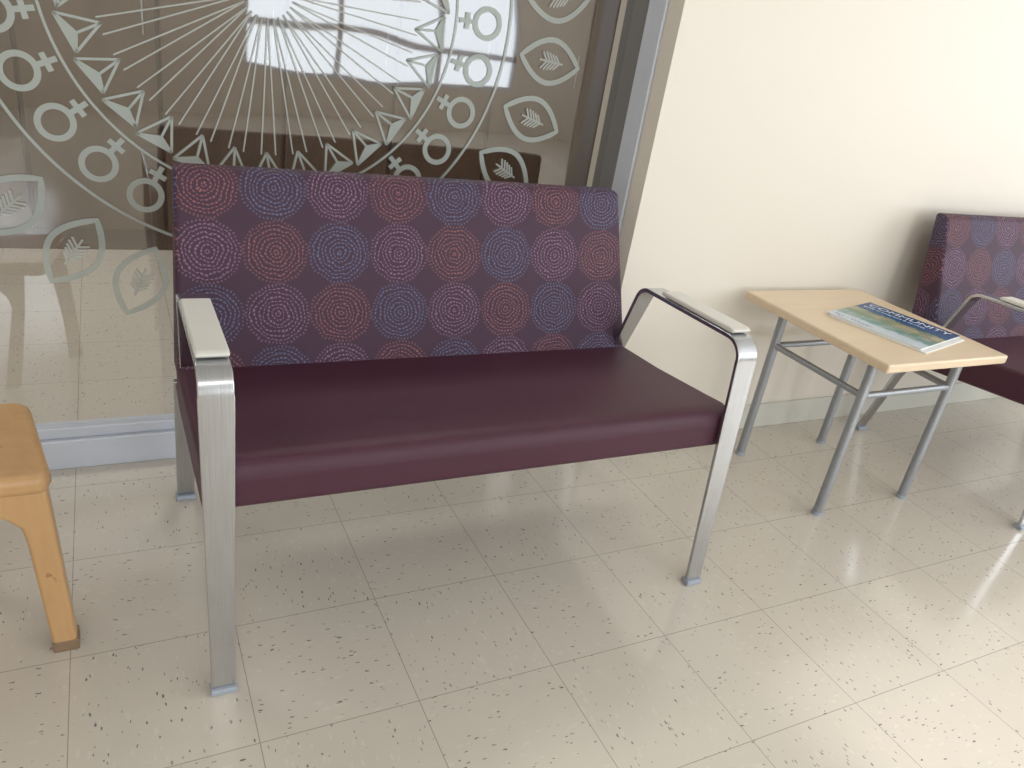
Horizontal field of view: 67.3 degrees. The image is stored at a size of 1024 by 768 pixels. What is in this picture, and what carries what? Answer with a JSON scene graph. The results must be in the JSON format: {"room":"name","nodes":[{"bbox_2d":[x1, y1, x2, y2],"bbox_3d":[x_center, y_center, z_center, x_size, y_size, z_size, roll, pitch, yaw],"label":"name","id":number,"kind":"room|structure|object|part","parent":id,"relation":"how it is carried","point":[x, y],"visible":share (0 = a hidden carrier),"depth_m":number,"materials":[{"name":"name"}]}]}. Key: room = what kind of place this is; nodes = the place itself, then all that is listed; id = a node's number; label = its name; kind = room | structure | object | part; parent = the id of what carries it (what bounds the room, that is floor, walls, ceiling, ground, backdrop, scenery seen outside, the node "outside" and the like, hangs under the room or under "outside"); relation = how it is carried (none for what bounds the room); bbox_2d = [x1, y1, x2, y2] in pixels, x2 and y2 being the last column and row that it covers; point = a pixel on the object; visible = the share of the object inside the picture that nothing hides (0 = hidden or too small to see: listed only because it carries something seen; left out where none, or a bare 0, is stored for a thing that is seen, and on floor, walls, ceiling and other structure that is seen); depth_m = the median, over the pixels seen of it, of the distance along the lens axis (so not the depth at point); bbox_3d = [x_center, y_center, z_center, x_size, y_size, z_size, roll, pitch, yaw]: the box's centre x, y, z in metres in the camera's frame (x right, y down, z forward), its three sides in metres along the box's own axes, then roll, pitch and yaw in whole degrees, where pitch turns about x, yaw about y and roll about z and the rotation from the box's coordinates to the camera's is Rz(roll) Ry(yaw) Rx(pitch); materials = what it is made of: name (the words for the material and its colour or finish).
{"room":"hospital interior","nodes":[
{"label":"hospital interior","id":0,"kind":"room"},
{"bbox_2d":[0,0,620,249],"bbox_3d":[-0.573,-1.947,3.650,8.520,2.690,0.240,-4,28,-27],"label":"window","id":1,"kind":"structure","parent":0,"point":[564,158],"depth_m":3.58,"materials":[{"name":"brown glass"}]},
{"bbox_3d":[-2.183,-1.658,2.818,0.514,2.200,0.020,-4,28,-27],"label":"door","id":2,"kind":"part","parent":1,"relation":"part of","materials":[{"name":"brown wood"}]},
{"bbox_3d":[-1.711,-1.693,3.057,0.514,2.200,0.020,-4,28,-27],"label":"door","id":3,"kind":"part","parent":1,"relation":"part of","materials":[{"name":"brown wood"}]},
{"bbox_3d":[-1.540,-1.548,3.200,0.009,0.170,0.009,28,31,34],"label":"handle","id":4,"kind":"part","parent":1,"relation":"part of","materials":[{"name":"metal"}]},
{"bbox_3d":[-1.238,-1.727,3.295,0.514,2.200,0.020,-4,28,-27],"label":"door","id":5,"kind":"part","parent":1,"relation":"part of","materials":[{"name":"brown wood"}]},
{"bbox_3d":[-1.068,-1.582,3.439,0.009,0.170,0.009,6,25,-7],"label":"handle","id":6,"kind":"part","parent":1,"relation":"part of","materials":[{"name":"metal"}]},
{"bbox_3d":[-0.766,-1.762,3.534,0.514,2.200,0.020,-4,28,-27],"label":"door","id":7,"kind":"part","parent":1,"relation":"part of","materials":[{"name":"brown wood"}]},
{"bbox_3d":[-0.596,-1.617,3.677,0.009,0.170,0.009,6,25,-7],"label":"handle","id":8,"kind":"part","parent":1,"relation":"part of","materials":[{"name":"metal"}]},
{"bbox_3d":[-0.294,-1.797,3.772,0.514,2.200,0.020,-4,28,-27],"label":"door","id":9,"kind":"part","parent":1,"relation":"part of","materials":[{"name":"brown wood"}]},
{"bbox_3d":[-0.124,-1.652,3.916,0.009,0.170,0.009,28,31,34],"label":"handle","id":10,"kind":"part","parent":1,"relation":"part of","materials":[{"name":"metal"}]},
{"bbox_3d":[0.177,-1.831,4.011,0.514,2.200,0.020,-4,28,-27],"label":"door","id":11,"kind":"part","parent":1,"relation":"part of","materials":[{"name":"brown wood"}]},
{"bbox_3d":[0.348,-1.687,4.154,0.009,0.170,0.009,28,31,34],"label":"handle","id":12,"kind":"part","parent":1,"relation":"part of","materials":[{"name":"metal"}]},
{"bbox_3d":[0.650,-1.866,4.249,0.514,2.200,0.020,-4,28,-27],"label":"door","id":13,"kind":"part","parent":1,"relation":"part of","materials":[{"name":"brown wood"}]},
{"bbox_2d":[0,248,1023,767],"bbox_3d":[0.882,1.004,1.178,8.500,0.050,8.200,-4,28,-27],"label":"floor","id":14,"kind":"structure","parent":0,"point":[540,617],"depth_m":1.85,"materials":[{"name":"tile"}]},
{"bbox_2d":[0,403,79,652],"bbox_3d":[-1.103,0.293,1.436,0.489,0.410,0.300,-4,28,-27],"label":"wooden stool","id":15,"kind":"object","parent":14,"relation":"on","point":[25,476],"visible":1,"depth_m":1.40,"materials":[{"name":"brown wood"}]},
{"bbox_3d":[-1.075,0.127,1.357,0.460,0.038,0.300,-4,28,-27],"label":"stool seat","id":16,"kind":"part","parent":15,"relation":"part of","materials":[{"name":"brown wood"}]},
{"bbox_3d":[-1.051,0.354,1.343,0.485,0.395,0.040,-4,28,-27],"label":"frame","id":17,"kind":"part","parent":15,"relation":"part of","materials":[{"name":"brown wood"}]},
{"bbox_2d":[40,429,175,469],"bbox_3d":[-1.409,0.187,1.935,3.507,0.085,0.075,-4,28,-27],"label":"bottom rail","id":18,"kind":"object","parent":14,"relation":"on","point":[85,451],"visible":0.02,"depth_m":2.06,"materials":[{"name":"silver metal"}]},
{"bbox_2d":[35,413,174,439],"bbox_3d":[-1.399,0.137,1.908,3.507,0.030,0.040,-4,28,-27],"label":"bead","id":19,"kind":"object","parent":18,"relation":"attached to","point":[92,427],"depth_m":2.05},
{"bbox_3d":[-1.409,0.187,1.935,3.507,0.085,0.075,-4,28,-27],"label":"rail","id":20,"kind":"part","parent":18,"relation":"part of","materials":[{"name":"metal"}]},
{"label":"glass pane","id":21,"kind":"object","parent":18,"relation":"on","visible":0},
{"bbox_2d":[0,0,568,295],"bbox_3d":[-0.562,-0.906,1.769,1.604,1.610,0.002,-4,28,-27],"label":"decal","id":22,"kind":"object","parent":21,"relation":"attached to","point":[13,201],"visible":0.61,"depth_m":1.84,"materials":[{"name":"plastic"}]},
{"bbox_2d":[0,0,589,314],"bbox_3d":[-0.562,-0.906,1.769,1.721,1.728,0.002,-4,28,-27],"label":"etched symbols","id":23,"kind":"object","parent":21,"relation":"attached to","point":[70,33],"visible":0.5,"depth_m":1.87,"materials":[{"name":"white glass"}]},
{"bbox_2d":[172,162,756,696],"bbox_3d":[-0.128,0.019,1.828,1.214,0.855,0.706,-4,28,-27],"label":"settee","id":24,"kind":"object","parent":14,"relation":"on","point":[335,332],"visible":1,"depth_m":1.78,"materials":[{"name":"fabric"}]},
{"bbox_3d":[-0.793,0.137,1.869,0.050,0.390,0.130,-4,28,-27],"label":"leg","id":25,"kind":"part","parent":24,"relation":"part of","materials":[{"name":"metal"}]},
{"bbox_2d":[172,162,622,370],"bbox_3d":[-0.213,-0.276,1.943,1.190,0.449,0.190,-4,28,-27],"label":"cushion","id":26,"kind":"object","parent":24,"relation":"on","point":[296,268],"depth_m":1.87,"materials":[{"name":"fabric"}]},
{"bbox_2d":[176,346,724,506],"bbox_3d":[-0.117,0.051,1.803,1.192,0.144,0.518,-4,28,-27],"label":"seat cushion","id":27,"kind":"object","parent":24,"relation":"on","point":[311,421],"depth_m":1.67,"materials":[{"name":"purple leather"}]},
{"bbox_2d":[735,289,1007,516],"bbox_3d":[1.082,0.056,2.521,0.532,0.562,0.575,-4,28,-27],"label":"side table","id":28,"kind":"object","parent":14,"relation":"on","point":[808,310],"visible":0.96,"depth_m":2.36,"materials":[{"name":"brown wood"}]},
{"bbox_3d":[0.836,0.001,2.572,0.029,0.527,0.029,-4,28,-27],"label":"leg","id":29,"kind":"part","parent":28,"relation":"part of","materials":[{"name":"silver metal"}]},
{"bbox_3d":[1.189,-0.025,2.750,0.029,0.527,0.029,-4,28,-27],"label":"leg","id":30,"kind":"part","parent":28,"relation":"part of","materials":[{"name":"silver metal"}]},
{"bbox_3d":[0.992,0.163,2.288,0.029,0.527,0.029,-4,28,-27],"label":"leg","id":31,"kind":"part","parent":28,"relation":"part of","materials":[{"name":"silver metal"}]},
{"bbox_2d":[827,302,963,353],"bbox_3d":[1.186,-0.179,2.377,0.283,0.010,0.315,-13,33,-39],"label":"magazine","id":32,"kind":"object","parent":28,"relation":"on","point":[920,336],"visible":1,"depth_m":2.35,"materials":[{"name":"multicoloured paper"}]},
{"bbox_3d":[1.344,0.137,2.466,0.029,0.527,0.029,-4,28,-27],"label":"leg","id":33,"kind":"part","parent":28,"relation":"part of","materials":[{"name":"silver metal"}]},
{"bbox_2d":[855,213,1023,530],"bbox_3d":[2.094,-0.101,2.860,1.214,0.855,0.706,-4,28,-27],"label":"chair","id":34,"kind":"object","parent":14,"relation":"on","point":[971,284],"visible":0.75,"depth_m":2.75,"materials":[{"name":"fabric"}]},
{"bbox_3d":[1.428,0.017,2.900,0.050,0.390,0.130,-4,28,-27],"label":"leg","id":35,"kind":"part","parent":34,"relation":"part of","materials":[{"name":"metal"}]},
{"bbox_2d":[912,213,1023,338],"bbox_3d":[2.008,-0.396,2.974,1.190,0.449,0.190,-4,28,-27],"label":"cushion","id":36,"kind":"object","parent":34,"relation":"on","point":[967,255],"depth_m":2.77,"materials":[{"name":"fabric"}]},
{"bbox_2d":[932,336,1023,404],"bbox_3d":[2.104,-0.069,2.834,1.192,0.144,0.518,-4,28,-27],"label":"seat cushion","id":37,"kind":"object","parent":34,"relation":"on","point":[1006,380],"depth_m":2.57,"materials":[{"name":"purple plastic"}]},
{"bbox_2d":[586,0,1023,404],"bbox_3d":[2.227,-1.200,3.046,4.135,2.700,0.300,-4,28,-27],"label":"wall","id":38,"kind":"structure","parent":0,"point":[784,144],"depth_m":2.45,"materials":[{"name":"beige paint"}]},
{"bbox_2d":[592,0,669,234],"bbox_3d":[0.361,-0.980,2.166,0.010,2.500,0.195,-4,28,-27],"label":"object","id":39,"kind":"structure","parent":38,"relation":"attached to","point":[636,11],"depth_m":2.23,"materials":[{"name":"grey metal"}]},
{"bbox_2d":[739,382,1000,428],"bbox_3d":[2.100,0.030,3.477,4.135,0.100,0.008,-4,28,-27],"label":"baseboard","id":40,"kind":"structure","parent":38,"relation":"attached to","point":[789,411],"depth_m":3.07,"materials":[{"name":"beige plastic"}]}
]}

